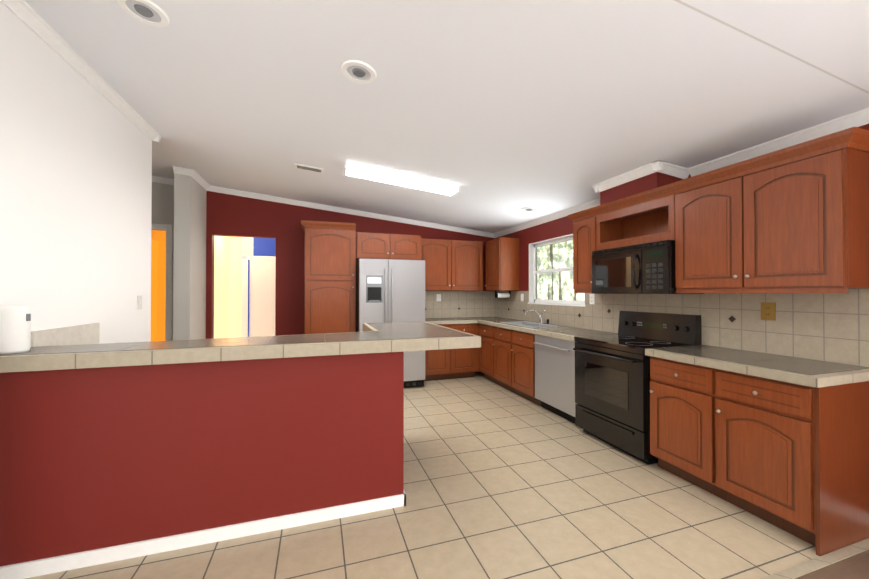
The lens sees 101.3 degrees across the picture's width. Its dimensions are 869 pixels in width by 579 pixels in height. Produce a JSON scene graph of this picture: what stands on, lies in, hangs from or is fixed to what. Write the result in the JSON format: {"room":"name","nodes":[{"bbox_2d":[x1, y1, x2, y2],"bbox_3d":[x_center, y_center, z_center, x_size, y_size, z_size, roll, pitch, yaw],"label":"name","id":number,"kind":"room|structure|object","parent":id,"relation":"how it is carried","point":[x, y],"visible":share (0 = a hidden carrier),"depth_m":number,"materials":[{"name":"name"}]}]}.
{"room":"kitchen","nodes":[
{"label":"kitchen","id":0,"kind":"room"},
{"bbox_2d":[0,1,206,343],"bbox_3d":[-1.881,-0.197,0.720,0.170,3.100,8.900,0,-1,-18],"label":"wall","id":1,"kind":"structure","parent":0,"point":[75,190],"depth_m":2.31,"materials":[{"name":"white paint"}]},
{"bbox_2d":[0,0,160,141],"bbox_3d":[-2.316,-1.444,2.397,0.064,0.090,2.109,0,-1,-18],"label":"crown molding","id":2,"kind":"structure","parent":1,"relation":"attached to","point":[32,20],"depth_m":2.23,"materials":[{"name":"white wood"}]},
{"bbox_2d":[137,296,141,309],"bbox_3d":[-2.572,0.114,3.111,0.011,0.120,0.080,0,-1,-18],"label":"light switch","id":3,"kind":"object","parent":1,"relation":"attached to","point":[139,298],"depth_m":3.10,"materials":[{"name":"white plastic"}]},
{"bbox_2d":[184,168,211,190],"bbox_3d":[-3.045,-1.425,4.614,0.064,0.090,0.634,0,-1,-18],"label":"crown molding","id":4,"kind":"structure","parent":1,"relation":"attached to","point":[189,172],"depth_m":4.53,"materials":[{"name":"white wood"}]},
{"bbox_2d":[151,230,275,340],"bbox_3d":[-3.344,0.076,5.826,3.300,2.680,1.480,0,-1,-18],"label":"wall","id":5,"kind":"structure","parent":0,"point":[236,283],"depth_m":6.29,"materials":[{"name":"beige paint"}]},
{"bbox_2d":[255,264,273,336],"bbox_3d":[-3.049,0.351,6.400,0.300,1.600,0.008,0,-1,-18],"label":"door","id":6,"kind":"structure","parent":5,"relation":"attached to","point":[264,301],"depth_m":6.40,"materials":[{"name":"white wood"}]},
{"bbox_2d":[151,182,494,339],"bbox_3d":[-1.930,-0.157,5.451,6.550,3.100,0.120,0,-1,-18],"label":"wall","id":7,"kind":"structure","parent":0,"point":[229,215],"depth_m":5.27,"materials":[{"name":"red paint"}]},
{"bbox_2d":[151,224,172,340],"bbox_3d":[-4.004,0.252,4.694,0.920,2.270,0.014,0,-1,-18],"label":"door frame","id":8,"kind":"structure","parent":7,"relation":"attached to","point":[168,227],"depth_m":4.82,"materials":[{"name":"white"}]},
{"bbox_2d":[152,166,183,184],"bbox_3d":[-4.178,-1.525,4.632,1.760,0.244,0.054,0,-1,-18],"label":"crown molding","id":9,"kind":"structure","parent":7,"relation":"attached to","point":[176,170],"depth_m":4.78,"materials":[{"name":"white wood"}]},
{"bbox_2d":[212,186,499,237],"bbox_3d":[-1.043,-1.187,5.660,4.500,0.518,0.054,0,-1,-18],"label":"crown molding","id":10,"kind":"structure","parent":7,"relation":"attached to","point":[214,189],"depth_m":5.53,"materials":[{"name":"white wood"}]},
{"bbox_2d":[356,232,423,261],"bbox_3d":[-0.740,-0.622,5.452,0.950,0.371,0.624,0,-1,-18],"label":"upper cabinet","id":11,"kind":"object","parent":7,"relation":"attached to","point":[368,245],"depth_m":5.15,"materials":[{"name":"brown wood"}]},
{"bbox_2d":[424,239,482,290],"bbox_3d":[0.219,-0.393,5.912,1.140,0.821,0.344,0,-1,-18],"label":"upper cabinet","id":12,"kind":"object","parent":7,"relation":"attached to","point":[453,265],"depth_m":5.76,"materials":[{"name":"brown wood"}]},
{"bbox_2d":[25,371,819,578],"bbox_3d":[-1.247,1.414,3.167,6.430,0.080,4.620,0,-1,-18],"label":"floor","id":13,"kind":"structure","parent":0,"point":[500,482],"depth_m":2.06,"materials":[{"name":"beige tile"}]},
{"bbox_2d":[31,323,99,346],"bbox_3d":[-1.387,0.800,2.441,1.841,1.135,0.768,0,-1,-18],"label":"backsplash","id":14,"kind":"structure","parent":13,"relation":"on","point":[81,334],"depth_m":2.19,"materials":[{"name":"beige tile"}]},
{"bbox_2d":[0,352,403,565],"bbox_3d":[-1.169,0.874,2.024,1.998,0.981,0.150,0,-1,-18],"label":"wall","id":15,"kind":"structure","parent":13,"relation":"on","point":[96,458],"depth_m":1.88,"materials":[{"name":"red paint"}]},
{"bbox_2d":[0,491,405,578],"bbox_3d":[-1.142,1.328,1.958,2.013,0.070,0.043,0,-1,-18],"label":"baseboard","id":16,"kind":"structure","parent":15,"relation":"attached to","point":[39,567],"depth_m":1.87,"materials":[{"name":"white wood"}]},
{"bbox_2d":[0,326,480,372],"bbox_3d":[-0.970,0.346,2.241,2.507,0.075,0.570,0,-1,-18],"label":"countertop","id":17,"kind":"structure","parent":15,"relation":"on","point":[393,337],"depth_m":1.98,"materials":[{"name":"tile"}]},
{"bbox_2d":[0,305,30,353],"bbox_3d":[-2.039,0.191,1.723,0.118,0.226,0.116,0,-1,-18],"label":"cylinder","id":18,"kind":"object","parent":17,"relation":"on","point":[15,328],"visible":1,"depth_m":1.69,"materials":[{"name":"white plastic"}]},
{"bbox_2d":[363,322,439,329],"bbox_3d":[-0.276,0.353,3.148,0.621,0.075,0.720,0,-1,-18],"label":"countertop","id":19,"kind":"structure","parent":15,"relation":"on","point":[389,323],"depth_m":3.22,"materials":[{"name":"tile"}]},
{"bbox_2d":[301,220,355,333],"bbox_3d":[-1.543,0.233,5.165,0.730,2.315,0.653,0,-1,-18],"label":"pantry cabinet","id":20,"kind":"object","parent":13,"relation":"on","point":[329,277],"visible":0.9,"depth_m":4.89,"materials":[{"name":"brown wood"}]},
{"bbox_2d":[356,259,424,387],"bbox_3d":[-0.691,0.492,5.270,0.915,1.800,0.927,0,-1,-18],"label":"refrigerator","id":21,"kind":"object","parent":13,"relation":"on","point":[389,290],"visible":0.67,"depth_m":4.91,"materials":[{"name":"grey metal"}]},
{"bbox_2d":[424,323,479,380],"bbox_3d":[0.181,0.963,5.737,0.947,0.865,0.630,0,-1,-18],"label":"base cabinet","id":22,"kind":"object","parent":13,"relation":"on","point":[442,364],"visible":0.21,"depth_m":5.49,"materials":[{"name":"brown wood"}]},
{"bbox_2d":[425,317,476,323],"bbox_3d":[0.152,0.504,5.720,0.900,0.049,0.652,0,-1,-18],"label":"countertop","id":23,"kind":"structure","parent":22,"relation":"on","point":[459,320],"depth_m":5.51,"materials":[{"name":"tile"}]},
{"bbox_2d":[477,317,617,340],"bbox_3d":[1.222,0.497,4.929,0.637,0.049,2.824,0,-1,-18],"label":"countertop","id":24,"kind":"structure","parent":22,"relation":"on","point":[564,332],"depth_m":4.15,"materials":[{"name":"tile"}]},
{"bbox_2d":[500,321,561,327],"bbox_3d":[1.274,0.491,4.825,0.450,0.050,0.820,0,-1,-18],"label":"double-basin sink","id":25,"kind":"object","parent":24,"relation":"in","point":[528,324],"visible":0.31,"depth_m":4.83,"materials":[{"name":"silver metal"}]},
{"bbox_2d":[524,309,548,324],"bbox_3d":[1.372,0.368,4.780,0.283,0.195,0.204,0,-1,-18],"label":"sink faucet","id":26,"kind":"object","parent":24,"relation":"on","point":[540,318],"visible":1,"depth_m":4.86,"materials":[{"name":"silver metal"}]},
{"bbox_2d":[479,324,490,380],"bbox_3d":[1.070,0.961,5.442,0.599,0.864,0.551,0,-1,-18],"label":"base cabinet","id":27,"kind":"object","parent":13,"relation":"on","point":[484,330],"depth_m":5.41,"materials":[{"name":"brown wood"}]},
{"bbox_2d":[491,326,506,388],"bbox_3d":[1.213,0.957,5.006,0.599,0.864,0.654,0,-1,-18],"label":"base cabinet","id":28,"kind":"object","parent":13,"relation":"on","point":[498,334],"depth_m":5.00,"materials":[{"name":"brown wood"}]},
{"bbox_2d":[507,329,540,405],"bbox_3d":[1.361,0.953,4.555,0.599,0.864,0.582,0,-1,-18],"label":"base cabinet","id":29,"kind":"object","parent":13,"relation":"on","point":[520,345],"depth_m":4.45,"materials":[{"name":"brown wood"}]},
{"bbox_2d":[534,334,576,423],"bbox_3d":[1.534,0.949,3.925,0.636,0.862,0.705,0,-1,-18],"label":"dishwasher","id":30,"kind":"object","parent":13,"relation":"on","point":[555,375],"visible":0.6,"depth_m":3.81,"materials":[{"name":"grey metal"}]},
{"bbox_2d":[573,311,701,464],"bbox_3d":[1.756,0.794,3.196,0.684,1.160,0.780,0,-1,-18],"label":"range","id":31,"kind":"object","parent":13,"relation":"on","point":[612,388],"visible":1,"depth_m":3.05,"materials":[{"name":"black metal"}]},
{"bbox_2d":[650,356,698,486],"bbox_3d":[2.014,0.936,2.571,0.599,0.864,0.548,0,-1,-18],"label":"base cabinet","id":32,"kind":"object","parent":13,"relation":"on","point":[674,385],"depth_m":2.54,"materials":[{"name":"brown wood"}]},
{"bbox_2d":[699,365,868,555],"bbox_3d":[2.144,0.933,2.177,0.601,0.864,0.571,0,-1,-18],"label":"base cabinet","id":33,"kind":"object","parent":13,"relation":"on","point":[791,458],"depth_m":1.94,"materials":[{"name":"brown wood"}]},
{"bbox_2d":[645,345,868,387],"bbox_3d":[2.069,0.475,2.361,0.632,0.049,0.992,0,-1,-18],"label":"countertop","id":34,"kind":"structure","parent":33,"relation":"on","point":[808,372],"depth_m":2.14,"materials":[{"name":"tile"}]},
{"bbox_2d":[24,0,868,232],"bbox_3d":[-0.579,-1.405,1.158,6.830,0.783,9.300,0,-1,-18],"label":"ceiling","id":35,"kind":"structure","parent":0,"point":[501,113],"depth_m":2.18,"materials":[{"name":"white paint"}]},
{"bbox_2d":[117,0,169,26],"bbox_3d":[-1.470,-1.409,1.802,0.209,0.030,0.210,0,-1,-18],"label":"recessed light","id":36,"kind":"object","parent":35,"relation":"in","point":[149,12],"visible":0.94,"depth_m":1.80,"materials":[{"name":"grey"}]},
{"bbox_2d":[294,163,323,172],"bbox_3d":[-1.363,-1.317,3.878,0.299,0.037,0.140,0,-1,-18],"label":"ceiling vent","id":37,"kind":"object","parent":35,"relation":"in","point":[308,168],"visible":1,"depth_m":3.86,"materials":[{"name":"white metal"}]},
{"bbox_2d":[341,60,375,83],"bbox_3d":[-0.453,-1.299,2.135,0.209,0.030,0.210,0,-1,-18],"label":"recessed light","id":38,"kind":"object","parent":35,"relation":"in","point":[357,71],"visible":1,"depth_m":2.12,"materials":[{"name":"grey"}]},
{"bbox_2d":[343,163,459,196],"bbox_3d":[-0.350,-1.195,3.926,1.269,0.181,0.250,0,-1,-18],"label":"fluorescent ceiling light","id":39,"kind":"object","parent":35,"relation":"attached to","point":[395,179],"visible":1,"depth_m":3.87,"materials":[{"name":"white plastic"}]},
{"bbox_2d":[521,207,536,211],"bbox_3d":[1.230,-1.040,4.634,0.209,0.030,0.210,0,-1,-18],"label":"recessed light","id":40,"kind":"object","parent":35,"relation":"in","point":[528,209],"visible":1,"depth_m":4.62,"materials":[{"name":"grey"}]},
{"bbox_2d":[600,172,682,204],"bbox_3d":[1.917,-0.946,3.327,0.330,0.243,0.630,0,-1,-18],"label":"wall","id":41,"kind":"structure","parent":0,"point":[644,183],"depth_m":3.16,"materials":[{"name":"red paint"}]},
{"bbox_2d":[592,160,667,192],"bbox_3d":[1.735,-1.017,3.268,0.054,0.073,0.738,0,-1,-18],"label":"crown molding","id":42,"kind":"structure","parent":41,"relation":"attached to","point":[656,166],"depth_m":3.17,"materials":[{"name":"white wood"}]},
{"bbox_2d":[495,124,868,290],"bbox_3d":[2.513,-0.184,2.227,0.120,3.100,9.020,0,-1,-18],"label":"wall","id":43,"kind":"structure","parent":0,"point":[562,226],"depth_m":5.25,"materials":[{"name":"red paint"}]},
{"bbox_2d":[485,237,519,290],"bbox_3d":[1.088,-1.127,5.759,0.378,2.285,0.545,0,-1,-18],"label":"upper cabinet","id":44,"kind":"object","parent":43,"relation":"attached to","point":[502,263],"visible":0.92,"depth_m":5.57,"materials":[{"name":"brown wood"}]},
{"bbox_2d":[495,290,510,297],"bbox_3d":[1.102,0.079,5.751,0.260,0.124,0.090,0,-1,-18],"label":"paper towel holder","id":45,"kind":"object","parent":44,"relation":"attached to","point":[502,295],"visible":1,"depth_m":5.72,"materials":[{"name":"black"}]},
{"bbox_2d":[492,198,599,237],"bbox_3d":[1.517,-0.969,4.986,0.054,0.073,2.770,0,-1,-18],"label":"crown molding","id":46,"kind":"structure","parent":43,"relation":"attached to","point":[596,202],"depth_m":4.82,"materials":[{"name":"white wood"}]},
{"bbox_2d":[528,234,584,306],"bbox_3d":[1.655,-0.241,4.814,0.135,0.902,1.210,0,-1,-18],"label":"window","id":47,"kind":"structure","parent":43,"relation":"in","point":[550,271],"depth_m":4.94,"materials":[{"name":"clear glass"}]},
{"bbox_2d":[572,207,623,290],"bbox_3d":[1.740,-0.410,3.815,0.349,0.834,0.345,0,-1,-18],"label":"upper cabinet","id":48,"kind":"object","parent":43,"relation":"attached to","point":[595,228],"depth_m":3.68,"materials":[{"name":"brown wood"}]},
{"bbox_2d":[592,240,703,293],"bbox_3d":[1.869,-0.174,3.236,0.450,0.427,0.816,0,-1,-18],"label":"over-the-range microwave","id":49,"kind":"object","parent":48,"relation":"attached to","point":[646,268],"visible":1,"depth_m":3.06,"materials":[{"name":"black metal"}]},
{"bbox_2d":[425,288,868,366],"bbox_3d":[1.063,0.236,3.947,1.560,0.455,4.600,0,-1,-18],"label":"tile backsplash","id":50,"kind":"structure","parent":43,"relation":"attached to","point":[830,327],"depth_m":2.69,"materials":[{"name":"beige tile"}]},
{"bbox_2d":[436,294,440,300],"bbox_3d":[0.073,0.139,6.032,0.080,0.120,0.006,0,-1,-18],"label":"outlet","id":51,"kind":"object","parent":50,"relation":"attached to","point":[438,296],"depth_m":6.03,"materials":[{"name":"white plastic"}]},
{"bbox_2d":[590,294,594,303],"bbox_3d":[1.818,0.112,4.112,0.007,0.118,0.075,0,-1,-18],"label":"outlet","id":52,"kind":"object","parent":50,"relation":"attached to","point":[592,296],"depth_m":4.10,"materials":[{"name":"white plastic"}]},
{"bbox_2d":[761,302,775,320],"bbox_3d":[2.346,0.154,2.506,0.007,0.125,0.085,0,-1,-18],"label":"outlet","id":53,"kind":"object","parent":50,"relation":"attached to","point":[768,310],"depth_m":2.50,"materials":[{"name":"gold metal"}]},
{"bbox_2d":[672,127,868,290],"bbox_3d":[2.203,-0.422,2.407,0.349,0.834,0.958,0,-1,-18],"label":"upper cabinet","id":54,"kind":"object","parent":43,"relation":"attached to","point":[793,219],"depth_m":2.16,"materials":[{"name":"brown wood"}]},
{"bbox_2d":[676,108,868,178],"bbox_3d":[2.993,-1.008,0.497,0.054,0.073,5.420,0,-1,-18],"label":"crown molding","id":55,"kind":"structure","parent":43,"relation":"attached to","point":[859,118],"depth_m":2.41,"materials":[{"name":"white wood"}]},
{"bbox_2d":[761,538,868,578],"bbox_3d":[0.139,1.375,-1.051,6.430,0.086,4.300,0,-1,-18],"label":"floor","id":56,"kind":"structure","parent":0,"point":[851,561],"depth_m":1.75,"materials":[{"name":"brown wood"}]}
]}

